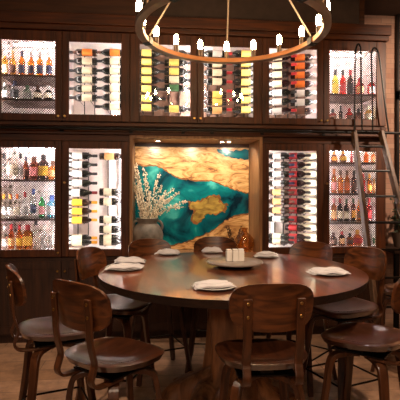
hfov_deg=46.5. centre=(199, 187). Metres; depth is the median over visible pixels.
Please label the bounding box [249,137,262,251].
trim
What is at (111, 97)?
wine bottle
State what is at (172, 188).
stem
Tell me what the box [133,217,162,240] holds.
clay pot
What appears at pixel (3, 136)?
trim
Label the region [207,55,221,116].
wine rack
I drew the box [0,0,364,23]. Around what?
trim
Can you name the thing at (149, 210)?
stem
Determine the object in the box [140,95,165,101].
wine bottle
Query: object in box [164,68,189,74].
wine bottle
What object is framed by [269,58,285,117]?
wine rack
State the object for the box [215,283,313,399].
stool
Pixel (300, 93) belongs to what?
wine bottle
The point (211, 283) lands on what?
folded napkin
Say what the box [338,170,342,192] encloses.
liquor bottle
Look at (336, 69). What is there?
liquor bottle
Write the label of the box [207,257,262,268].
lazy susan
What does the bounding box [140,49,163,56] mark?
wine bottle
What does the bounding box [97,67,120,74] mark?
wine bottle
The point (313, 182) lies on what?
wine bottle
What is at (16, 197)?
liquor bottle
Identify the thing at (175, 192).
stem
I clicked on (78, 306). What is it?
chair
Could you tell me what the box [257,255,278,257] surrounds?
dinner plate
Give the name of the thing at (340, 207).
liquor bottle
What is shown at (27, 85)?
liquor bottle
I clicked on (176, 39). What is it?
bulb
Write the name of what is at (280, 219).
wine bottle
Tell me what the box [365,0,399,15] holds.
ceiling
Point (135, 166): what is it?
stem
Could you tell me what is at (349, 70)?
liquor bottle
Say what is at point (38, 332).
stool
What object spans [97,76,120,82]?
wine bottle
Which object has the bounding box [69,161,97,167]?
wine bottle
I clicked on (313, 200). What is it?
wine bottle
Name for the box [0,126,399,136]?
ladder rail
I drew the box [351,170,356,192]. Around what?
liquor bottle
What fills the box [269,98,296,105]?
wine bottle
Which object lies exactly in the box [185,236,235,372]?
stool
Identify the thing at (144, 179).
stem
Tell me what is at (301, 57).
wine bottle
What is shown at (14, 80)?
liquor bottle
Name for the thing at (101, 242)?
wine bottle
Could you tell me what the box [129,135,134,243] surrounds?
trim
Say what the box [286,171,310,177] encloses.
wine bottle
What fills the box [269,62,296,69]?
wine bottle
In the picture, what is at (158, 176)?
stem
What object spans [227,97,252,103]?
wine bottle
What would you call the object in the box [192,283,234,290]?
dinner plate
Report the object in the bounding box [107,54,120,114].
wine rack
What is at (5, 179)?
shelf
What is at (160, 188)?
stem
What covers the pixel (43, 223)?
liquor bottle
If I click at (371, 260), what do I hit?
stool
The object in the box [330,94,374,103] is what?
shelf
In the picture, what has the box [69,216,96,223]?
wine bottle
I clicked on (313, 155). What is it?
wine bottle
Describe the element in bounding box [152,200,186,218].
stem
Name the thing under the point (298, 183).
wine bottle
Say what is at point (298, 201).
wine bottle
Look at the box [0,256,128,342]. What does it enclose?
base cabinet
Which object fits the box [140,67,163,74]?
wine bottle
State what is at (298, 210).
wine bottle
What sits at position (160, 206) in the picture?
stem
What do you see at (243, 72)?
wine bottle
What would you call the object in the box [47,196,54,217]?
liquor bottle
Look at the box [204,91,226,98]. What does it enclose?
wine bottle
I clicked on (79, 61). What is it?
wine bottle
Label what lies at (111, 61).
wine bottle
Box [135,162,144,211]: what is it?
stem
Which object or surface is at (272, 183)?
wine bottle
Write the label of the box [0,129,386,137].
trim
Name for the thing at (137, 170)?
stem
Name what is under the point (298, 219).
wine bottle
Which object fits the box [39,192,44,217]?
liquor bottle
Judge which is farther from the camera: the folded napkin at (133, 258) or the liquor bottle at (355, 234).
the liquor bottle at (355, 234)
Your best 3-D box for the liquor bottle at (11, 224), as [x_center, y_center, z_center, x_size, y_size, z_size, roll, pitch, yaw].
[-1.796,0.463,4.435,0.057,0.240,0.057,0,0,-10]
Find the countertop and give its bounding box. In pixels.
[178,249,252,252]
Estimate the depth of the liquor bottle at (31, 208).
4.44 m
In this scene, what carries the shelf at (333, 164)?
attached to the display cabinet at (325, 166)
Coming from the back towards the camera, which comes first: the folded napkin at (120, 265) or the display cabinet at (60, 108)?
the display cabinet at (60, 108)
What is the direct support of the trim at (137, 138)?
attached to the wall
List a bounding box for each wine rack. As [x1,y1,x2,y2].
[72,152,88,246]
[79,56,95,114]
[105,152,118,245]
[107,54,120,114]
[142,54,153,115]
[169,58,180,115]
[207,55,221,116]
[234,55,249,116]
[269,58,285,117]
[269,158,284,245]
[283,159,300,244]
[287,59,307,117]
[296,158,315,240]
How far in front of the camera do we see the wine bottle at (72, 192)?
4.50 m
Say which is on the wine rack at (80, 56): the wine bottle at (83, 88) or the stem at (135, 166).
the wine bottle at (83, 88)
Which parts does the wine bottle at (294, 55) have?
bottle glass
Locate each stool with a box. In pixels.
[6,264,95,399]
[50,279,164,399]
[74,246,154,399]
[128,238,192,386]
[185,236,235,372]
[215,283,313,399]
[266,241,337,396]
[302,246,386,399]
[320,279,399,399]
[371,283,399,371]
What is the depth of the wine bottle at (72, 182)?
4.50 m
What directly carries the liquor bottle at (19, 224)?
in the display cabinet at (57, 151)
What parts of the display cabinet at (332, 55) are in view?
panel, door, panel, door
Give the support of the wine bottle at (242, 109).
on the wine rack at (239, 55)
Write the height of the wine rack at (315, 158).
0.938 m
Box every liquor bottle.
[6,151,18,177]
[7,194,12,214]
[8,224,14,248]
[9,51,15,73]
[10,80,18,98]
[14,197,19,217]
[16,224,21,248]
[18,51,24,73]
[22,192,27,214]
[22,224,32,248]
[23,85,31,98]
[23,157,28,178]
[28,52,34,74]
[29,156,37,178]
[30,189,35,215]
[33,85,42,98]
[36,53,42,74]
[38,154,48,178]
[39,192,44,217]
[40,223,46,246]
[43,86,52,98]
[46,52,52,74]
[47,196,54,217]
[48,161,54,178]
[48,221,54,246]
[331,202,336,221]
[332,69,338,91]
[337,198,342,221]
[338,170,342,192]
[339,231,344,245]
[344,170,349,190]
[347,70,353,93]
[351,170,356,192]
[351,198,355,220]
[353,234,362,245]
[356,78,363,93]
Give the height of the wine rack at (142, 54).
0.674 m
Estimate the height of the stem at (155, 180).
0.476 m
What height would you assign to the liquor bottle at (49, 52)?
0.250 m
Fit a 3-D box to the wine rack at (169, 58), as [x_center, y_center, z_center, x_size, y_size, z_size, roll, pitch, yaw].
[-0.257,-1.021,4.740,0.112,0.674,0.330,0,0,-6]
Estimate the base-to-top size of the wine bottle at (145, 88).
0.071 m
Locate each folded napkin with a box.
[104,263,143,269]
[114,256,144,262]
[155,248,179,253]
[191,279,237,289]
[202,247,222,251]
[253,251,277,256]
[306,267,350,274]
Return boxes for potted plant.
[389,198,399,246]
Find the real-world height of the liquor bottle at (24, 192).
0.250 m
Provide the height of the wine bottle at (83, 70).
0.071 m
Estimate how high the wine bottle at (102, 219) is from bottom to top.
0.078 m
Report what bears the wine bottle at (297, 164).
on the wine rack at (290, 159)
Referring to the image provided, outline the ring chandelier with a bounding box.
[135,0,331,63]
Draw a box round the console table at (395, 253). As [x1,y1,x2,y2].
[385,244,399,328]
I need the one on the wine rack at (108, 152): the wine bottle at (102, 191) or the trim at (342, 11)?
the wine bottle at (102, 191)
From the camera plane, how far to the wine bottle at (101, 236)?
4.53 m
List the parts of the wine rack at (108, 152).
post, post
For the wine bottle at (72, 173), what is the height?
0.071 m
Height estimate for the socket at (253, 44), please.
0.141 m
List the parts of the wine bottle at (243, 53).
bottle glass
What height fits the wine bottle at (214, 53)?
0.071 m
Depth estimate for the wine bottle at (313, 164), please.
4.70 m
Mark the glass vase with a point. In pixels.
(247, 233)
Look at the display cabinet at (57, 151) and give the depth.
4.32 m
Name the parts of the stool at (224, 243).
leg, leg, backrest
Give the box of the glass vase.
[235,228,253,251]
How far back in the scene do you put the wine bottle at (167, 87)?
4.59 m
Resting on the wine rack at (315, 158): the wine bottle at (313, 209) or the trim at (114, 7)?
the wine bottle at (313, 209)
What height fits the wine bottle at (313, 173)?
0.074 m
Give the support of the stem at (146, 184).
in the clay pot
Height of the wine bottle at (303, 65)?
0.071 m
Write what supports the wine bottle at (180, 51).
on the wine rack at (169, 58)
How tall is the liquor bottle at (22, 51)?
0.250 m
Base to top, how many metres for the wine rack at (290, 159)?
0.938 m
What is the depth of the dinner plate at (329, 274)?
2.79 m
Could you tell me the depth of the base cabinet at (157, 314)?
4.43 m
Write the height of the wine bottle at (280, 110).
0.071 m
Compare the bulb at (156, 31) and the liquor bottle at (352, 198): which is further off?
the liquor bottle at (352, 198)
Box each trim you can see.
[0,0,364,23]
[0,10,391,41]
[0,121,380,144]
[0,121,386,130]
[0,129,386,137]
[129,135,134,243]
[132,135,259,143]
[134,143,248,249]
[142,0,358,23]
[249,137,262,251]
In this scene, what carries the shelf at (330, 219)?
attached to the display cabinet at (325, 166)
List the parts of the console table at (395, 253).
leg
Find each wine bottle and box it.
[69,49,97,56]
[69,57,97,64]
[69,67,97,74]
[69,76,97,83]
[69,85,97,92]
[69,94,97,101]
[69,152,97,158]
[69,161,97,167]
[69,170,97,176]
[69,179,97,186]
[69,189,97,196]
[69,199,96,205]
[69,208,96,214]
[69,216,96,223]
[69,234,96,240]
[69,240,96,245]
[95,103,120,110]
[97,49,120,56]
[97,58,120,64]
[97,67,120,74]
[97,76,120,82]
[97,85,120,91]
[97,94,120,100]
[99,153,120,159]
[99,188,120,195]
[99,198,120,205]
[99,216,120,222]
[99,225,120,232]
[99,234,120,239]
[99,240,120,245]
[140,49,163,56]
[140,58,163,65]
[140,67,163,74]
[140,76,163,83]
[140,85,163,92]
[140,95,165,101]
[140,104,163,111]
[164,49,189,56]
[164,59,189,66]
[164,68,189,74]
[164,76,189,83]
[164,84,189,91]
[164,105,189,112]
[204,50,224,57]
[204,63,226,67]
[204,69,226,76]
[204,78,226,85]
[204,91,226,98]
[204,98,226,105]
[204,107,226,113]
[227,63,252,67]
[227,69,252,76]
[227,79,252,85]
[227,88,252,94]
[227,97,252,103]
[227,106,252,113]
[229,50,250,56]
[269,54,296,61]
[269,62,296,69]
[269,71,296,78]
[269,80,296,87]
[269,89,296,96]
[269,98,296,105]
[269,107,296,114]
[269,152,294,159]
[269,162,294,168]
[269,171,294,177]
[269,180,294,186]
[269,189,294,195]
[269,198,294,204]
[269,207,294,213]
[269,216,294,222]
[269,233,294,239]
[269,238,294,244]
[285,224,310,230]
[285,233,310,239]
[286,152,310,159]
[286,162,310,168]
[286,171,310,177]
[286,180,310,186]
[286,198,310,204]
[286,207,310,213]
[286,216,310,222]
[287,189,310,195]
[288,239,304,243]
[290,54,316,61]
[290,62,316,69]
[290,71,316,78]
[290,80,316,87]
[290,90,316,96]
[290,99,316,105]
[290,108,316,114]
[299,224,315,230]
[299,233,315,238]
[300,215,315,222]
[301,152,315,159]
[301,162,315,168]
[302,171,315,177]
[302,180,315,186]
[302,189,315,195]
[303,198,315,204]
[303,207,315,213]
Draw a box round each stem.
[134,163,146,215]
[134,182,143,216]
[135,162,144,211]
[135,195,143,218]
[136,170,144,218]
[142,166,149,218]
[144,172,149,211]
[146,181,151,218]
[149,173,160,218]
[149,185,161,218]
[150,180,157,217]
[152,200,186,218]
[153,196,170,217]
[154,195,163,215]
[154,205,181,217]
[155,188,173,217]
[156,192,179,216]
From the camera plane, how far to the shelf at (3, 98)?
4.48 m
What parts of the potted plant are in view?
stem, pot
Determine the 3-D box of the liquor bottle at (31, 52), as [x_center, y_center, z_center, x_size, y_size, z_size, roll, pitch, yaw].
[-1.612,-1.178,4.453,0.058,0.245,0.059,0,0,4]
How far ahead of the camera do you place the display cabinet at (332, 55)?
4.59 m
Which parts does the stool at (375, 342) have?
leg, leg, seat, swivel plate, leg, leg, backrest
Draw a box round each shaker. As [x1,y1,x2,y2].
[226,249,231,261]
[232,249,238,261]
[238,248,243,260]
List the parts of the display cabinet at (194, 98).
door, panel, panel, door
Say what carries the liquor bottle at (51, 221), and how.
in the display cabinet at (57, 151)
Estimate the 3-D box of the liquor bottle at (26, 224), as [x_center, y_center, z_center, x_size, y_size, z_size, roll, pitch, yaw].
[-1.644,0.466,4.450,0.096,0.235,0.096,0,0,-1]
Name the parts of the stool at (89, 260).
backrest, leg, leg, swivel plate, leg, seat, leg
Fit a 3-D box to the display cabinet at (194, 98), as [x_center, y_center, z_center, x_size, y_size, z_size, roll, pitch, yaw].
[-0.052,-1.035,4.677,1.267,0.840,0.539,0,0,-6]
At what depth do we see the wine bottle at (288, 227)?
4.67 m
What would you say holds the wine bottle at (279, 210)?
on the wine rack at (275, 158)
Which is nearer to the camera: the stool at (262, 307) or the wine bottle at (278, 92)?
the stool at (262, 307)
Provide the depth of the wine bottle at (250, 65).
4.66 m
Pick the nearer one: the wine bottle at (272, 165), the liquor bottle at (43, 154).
the liquor bottle at (43, 154)
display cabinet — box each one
[0,29,129,122]
[0,140,129,257]
[130,33,261,124]
[262,38,385,126]
[262,143,385,253]
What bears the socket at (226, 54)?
attached to the ring chandelier
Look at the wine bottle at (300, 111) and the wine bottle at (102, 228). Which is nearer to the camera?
the wine bottle at (102, 228)
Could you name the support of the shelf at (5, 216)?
attached to the display cabinet at (57, 151)
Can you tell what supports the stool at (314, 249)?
on the floor
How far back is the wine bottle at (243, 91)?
4.66 m
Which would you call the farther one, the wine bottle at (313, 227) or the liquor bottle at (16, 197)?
the wine bottle at (313, 227)
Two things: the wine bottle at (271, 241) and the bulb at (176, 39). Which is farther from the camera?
the wine bottle at (271, 241)
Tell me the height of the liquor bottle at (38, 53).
0.250 m
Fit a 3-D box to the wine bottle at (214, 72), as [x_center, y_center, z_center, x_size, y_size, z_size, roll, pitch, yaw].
[0.122,-1.152,4.653,0.285,0.071,0.071,0,0,-6]
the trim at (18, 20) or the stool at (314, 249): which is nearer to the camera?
the stool at (314, 249)
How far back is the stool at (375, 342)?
2.37 m
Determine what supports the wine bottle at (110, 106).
on the wine rack at (107, 54)
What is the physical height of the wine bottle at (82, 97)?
0.071 m
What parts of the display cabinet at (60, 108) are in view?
door, panel, door, panel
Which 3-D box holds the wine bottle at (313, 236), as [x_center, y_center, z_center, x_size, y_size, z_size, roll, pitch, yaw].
[1.138,0.493,4.717,0.270,0.074,0.074,0,0,29]
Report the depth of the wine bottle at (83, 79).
4.51 m
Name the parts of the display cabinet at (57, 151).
door, panel, door, panel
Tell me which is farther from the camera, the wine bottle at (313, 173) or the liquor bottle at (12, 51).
the wine bottle at (313, 173)
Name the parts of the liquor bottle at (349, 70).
bottle glass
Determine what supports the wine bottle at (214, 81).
on the wine rack at (210, 55)
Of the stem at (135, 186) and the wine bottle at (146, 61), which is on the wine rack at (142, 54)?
the wine bottle at (146, 61)
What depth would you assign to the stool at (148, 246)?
3.81 m
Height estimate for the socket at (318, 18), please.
0.141 m
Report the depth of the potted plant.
4.83 m
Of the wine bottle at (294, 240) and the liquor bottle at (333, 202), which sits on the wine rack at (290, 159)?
the wine bottle at (294, 240)
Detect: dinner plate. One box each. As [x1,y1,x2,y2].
[109,266,142,270]
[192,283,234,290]
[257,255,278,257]
[310,271,348,275]
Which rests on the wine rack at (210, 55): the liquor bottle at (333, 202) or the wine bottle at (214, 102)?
the wine bottle at (214, 102)
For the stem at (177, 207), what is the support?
in the clay pot
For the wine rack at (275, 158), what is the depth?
4.84 m
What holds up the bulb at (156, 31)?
attached to the ring chandelier
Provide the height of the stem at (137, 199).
0.303 m
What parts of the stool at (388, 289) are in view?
leg, seat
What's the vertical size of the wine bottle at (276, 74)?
0.071 m
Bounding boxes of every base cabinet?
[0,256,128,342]
[129,303,259,338]
[260,254,384,335]
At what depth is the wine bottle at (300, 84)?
4.68 m
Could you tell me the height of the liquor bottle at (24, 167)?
0.220 m
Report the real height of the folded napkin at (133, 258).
0.036 m
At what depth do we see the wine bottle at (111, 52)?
4.53 m
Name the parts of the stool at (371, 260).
leg, leg, swivel plate, seat, leg, backrest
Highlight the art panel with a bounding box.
[135,147,248,248]
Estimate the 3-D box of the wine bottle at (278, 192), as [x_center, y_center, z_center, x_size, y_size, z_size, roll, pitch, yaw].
[0.821,0.043,4.670,0.270,0.067,0.067,0,0,37]
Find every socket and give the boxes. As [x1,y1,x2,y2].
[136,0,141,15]
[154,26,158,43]
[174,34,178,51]
[198,40,202,56]
[224,42,228,57]
[251,40,255,56]
[277,35,281,51]
[299,26,303,44]
[316,14,320,32]
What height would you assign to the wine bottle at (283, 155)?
0.067 m
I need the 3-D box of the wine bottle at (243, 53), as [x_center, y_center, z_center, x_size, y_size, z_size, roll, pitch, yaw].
[0.411,-1.349,4.681,0.285,0.071,0.071,0,0,-6]
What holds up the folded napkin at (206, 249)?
on the dinner plate
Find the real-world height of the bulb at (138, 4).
0.141 m
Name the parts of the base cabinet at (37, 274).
door, door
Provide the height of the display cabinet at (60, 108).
0.840 m
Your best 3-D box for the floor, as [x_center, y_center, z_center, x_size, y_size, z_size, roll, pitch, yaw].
[0.416,1.496,0.845,9.000,0.100,9.600,0,0,-6]
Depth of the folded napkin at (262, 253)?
3.51 m
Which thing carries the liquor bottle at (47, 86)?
on the display cabinet at (60, 108)
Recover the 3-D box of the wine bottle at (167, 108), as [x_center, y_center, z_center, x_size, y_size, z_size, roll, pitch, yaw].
[-0.212,-0.782,4.620,0.285,0.071,0.071,0,0,-6]
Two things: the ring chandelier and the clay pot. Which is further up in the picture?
the ring chandelier
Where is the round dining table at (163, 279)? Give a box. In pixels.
[98,252,368,399]
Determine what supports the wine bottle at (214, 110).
on the wine rack at (210, 55)
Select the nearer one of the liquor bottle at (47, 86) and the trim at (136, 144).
the liquor bottle at (47, 86)
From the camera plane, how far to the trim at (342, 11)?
4.53 m
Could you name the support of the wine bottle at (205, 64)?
on the wine rack at (210, 55)
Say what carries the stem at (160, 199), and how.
in the clay pot
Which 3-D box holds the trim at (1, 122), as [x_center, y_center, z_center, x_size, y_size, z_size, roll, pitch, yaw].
[-0.026,-0.590,4.442,3.762,0.030,0.031,0,0,-6]
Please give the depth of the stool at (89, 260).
3.17 m
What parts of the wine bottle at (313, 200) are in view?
bottle glass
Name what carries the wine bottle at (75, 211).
on the wine rack at (88, 152)
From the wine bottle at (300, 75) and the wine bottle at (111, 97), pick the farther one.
the wine bottle at (300, 75)
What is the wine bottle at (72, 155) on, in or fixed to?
on the wine rack at (88, 152)
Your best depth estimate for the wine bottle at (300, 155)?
4.65 m
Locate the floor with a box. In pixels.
[0,318,399,399]
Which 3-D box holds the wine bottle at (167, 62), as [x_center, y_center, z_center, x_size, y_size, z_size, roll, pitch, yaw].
[-0.211,-1.241,4.620,0.285,0.071,0.071,0,0,-6]
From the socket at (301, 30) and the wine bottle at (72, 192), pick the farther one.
the wine bottle at (72, 192)
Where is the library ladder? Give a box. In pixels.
[351,43,399,324]
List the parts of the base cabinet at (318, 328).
door, door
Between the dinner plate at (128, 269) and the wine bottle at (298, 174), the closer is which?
the dinner plate at (128, 269)
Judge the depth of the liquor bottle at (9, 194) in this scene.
4.42 m
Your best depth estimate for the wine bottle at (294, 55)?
4.63 m
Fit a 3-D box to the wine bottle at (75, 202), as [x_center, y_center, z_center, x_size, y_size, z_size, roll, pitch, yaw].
[-1.143,0.140,4.529,0.285,0.071,0.071,0,0,-6]
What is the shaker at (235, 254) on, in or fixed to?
on the lazy susan
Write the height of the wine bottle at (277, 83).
0.071 m
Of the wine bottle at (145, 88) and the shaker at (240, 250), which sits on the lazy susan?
the shaker at (240, 250)
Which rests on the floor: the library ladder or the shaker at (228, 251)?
the library ladder
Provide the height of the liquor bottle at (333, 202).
0.235 m
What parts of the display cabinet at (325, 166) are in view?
panel, door, panel, door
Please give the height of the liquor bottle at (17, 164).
0.270 m
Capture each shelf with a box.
[2,74,54,86]
[2,216,54,220]
[3,98,54,108]
[4,179,54,181]
[329,219,361,223]
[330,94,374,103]
[330,162,375,165]
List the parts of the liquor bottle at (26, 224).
bottle glass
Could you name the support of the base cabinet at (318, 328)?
on the floor
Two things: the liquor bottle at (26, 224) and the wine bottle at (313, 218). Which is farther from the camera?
the wine bottle at (313, 218)
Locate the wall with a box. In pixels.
[364,15,399,318]
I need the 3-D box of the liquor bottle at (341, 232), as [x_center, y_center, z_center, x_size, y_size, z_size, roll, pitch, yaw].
[1.447,0.516,4.753,0.061,0.150,0.061,0,0,-10]
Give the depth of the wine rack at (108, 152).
4.83 m
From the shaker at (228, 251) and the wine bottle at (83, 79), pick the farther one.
the wine bottle at (83, 79)
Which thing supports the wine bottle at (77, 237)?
on the wine rack at (88, 152)
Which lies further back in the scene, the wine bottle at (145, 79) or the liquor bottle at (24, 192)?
the wine bottle at (145, 79)
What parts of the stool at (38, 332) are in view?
backrest, leg, leg, seat, swivel plate, leg, leg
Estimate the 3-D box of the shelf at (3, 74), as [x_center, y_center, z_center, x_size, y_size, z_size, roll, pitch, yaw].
[-1.605,-1.046,4.554,0.528,0.018,0.439,0,0,-6]
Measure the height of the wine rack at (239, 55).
0.674 m
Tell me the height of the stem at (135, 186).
0.435 m
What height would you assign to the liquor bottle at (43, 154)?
0.240 m
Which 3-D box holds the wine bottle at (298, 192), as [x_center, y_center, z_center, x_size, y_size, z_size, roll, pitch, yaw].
[0.987,0.043,4.686,0.270,0.067,0.067,0,0,37]
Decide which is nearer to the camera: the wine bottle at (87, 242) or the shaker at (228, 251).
the shaker at (228, 251)
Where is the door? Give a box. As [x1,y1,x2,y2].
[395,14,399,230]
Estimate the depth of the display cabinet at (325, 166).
4.59 m
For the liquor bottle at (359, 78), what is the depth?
4.75 m
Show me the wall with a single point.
(369, 19)
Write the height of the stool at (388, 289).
1.030 m
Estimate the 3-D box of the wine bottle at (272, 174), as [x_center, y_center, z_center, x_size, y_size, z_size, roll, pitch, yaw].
[0.821,-0.139,4.670,0.270,0.067,0.067,0,0,37]
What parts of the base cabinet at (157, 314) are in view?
door, door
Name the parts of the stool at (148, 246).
leg, leg, backrest, leg, leg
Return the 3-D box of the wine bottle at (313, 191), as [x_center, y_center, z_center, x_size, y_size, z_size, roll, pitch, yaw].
[1.139,0.044,4.717,0.270,0.074,0.074,0,0,29]
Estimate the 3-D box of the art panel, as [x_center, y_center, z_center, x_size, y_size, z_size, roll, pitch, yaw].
[-0.079,0.107,4.922,1.204,1.075,0.024,0,0,-6]
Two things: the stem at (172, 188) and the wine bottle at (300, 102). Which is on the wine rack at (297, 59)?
the wine bottle at (300, 102)
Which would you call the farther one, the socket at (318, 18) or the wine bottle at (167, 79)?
the wine bottle at (167, 79)
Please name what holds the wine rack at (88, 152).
in the display cabinet at (57, 151)
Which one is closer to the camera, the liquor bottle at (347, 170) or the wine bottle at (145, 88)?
the wine bottle at (145, 88)
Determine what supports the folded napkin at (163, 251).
on the dinner plate
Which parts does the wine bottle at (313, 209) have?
bottle glass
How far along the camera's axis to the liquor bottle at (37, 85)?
4.43 m
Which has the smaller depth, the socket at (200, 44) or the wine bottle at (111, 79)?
the socket at (200, 44)
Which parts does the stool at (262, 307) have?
leg, leg, seat, swivel plate, backrest, leg, leg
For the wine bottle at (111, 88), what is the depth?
4.53 m
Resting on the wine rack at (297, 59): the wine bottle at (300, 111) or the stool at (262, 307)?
the wine bottle at (300, 111)
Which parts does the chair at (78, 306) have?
leg, backrest, swivel plate, leg, seat, leg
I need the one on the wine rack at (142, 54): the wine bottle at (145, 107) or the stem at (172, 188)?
the wine bottle at (145, 107)
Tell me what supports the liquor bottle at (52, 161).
on the display cabinet at (57, 151)
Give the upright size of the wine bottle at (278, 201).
0.067 m
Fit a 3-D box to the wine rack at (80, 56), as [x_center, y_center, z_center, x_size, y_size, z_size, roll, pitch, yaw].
[-1.122,-1.023,4.655,0.112,0.674,0.330,0,0,-6]
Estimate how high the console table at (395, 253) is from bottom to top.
0.840 m
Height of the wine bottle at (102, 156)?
0.071 m
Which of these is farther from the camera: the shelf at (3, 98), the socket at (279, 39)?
the shelf at (3, 98)
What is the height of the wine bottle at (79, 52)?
0.071 m
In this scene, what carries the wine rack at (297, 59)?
in the display cabinet at (332, 55)
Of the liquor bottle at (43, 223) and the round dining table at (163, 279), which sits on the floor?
the round dining table at (163, 279)
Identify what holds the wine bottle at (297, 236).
on the wine rack at (290, 159)
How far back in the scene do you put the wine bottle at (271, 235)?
4.65 m
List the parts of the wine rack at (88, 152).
post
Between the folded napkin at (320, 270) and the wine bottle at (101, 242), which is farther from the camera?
the wine bottle at (101, 242)
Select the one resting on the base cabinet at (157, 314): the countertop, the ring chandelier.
the countertop
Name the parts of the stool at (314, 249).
leg, leg, backrest, leg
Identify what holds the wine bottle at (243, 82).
on the wine rack at (239, 55)
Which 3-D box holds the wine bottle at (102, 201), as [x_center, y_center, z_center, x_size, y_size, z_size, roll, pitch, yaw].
[-0.839,0.134,4.559,0.285,0.078,0.078,0,0,-6]
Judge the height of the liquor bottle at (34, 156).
0.220 m

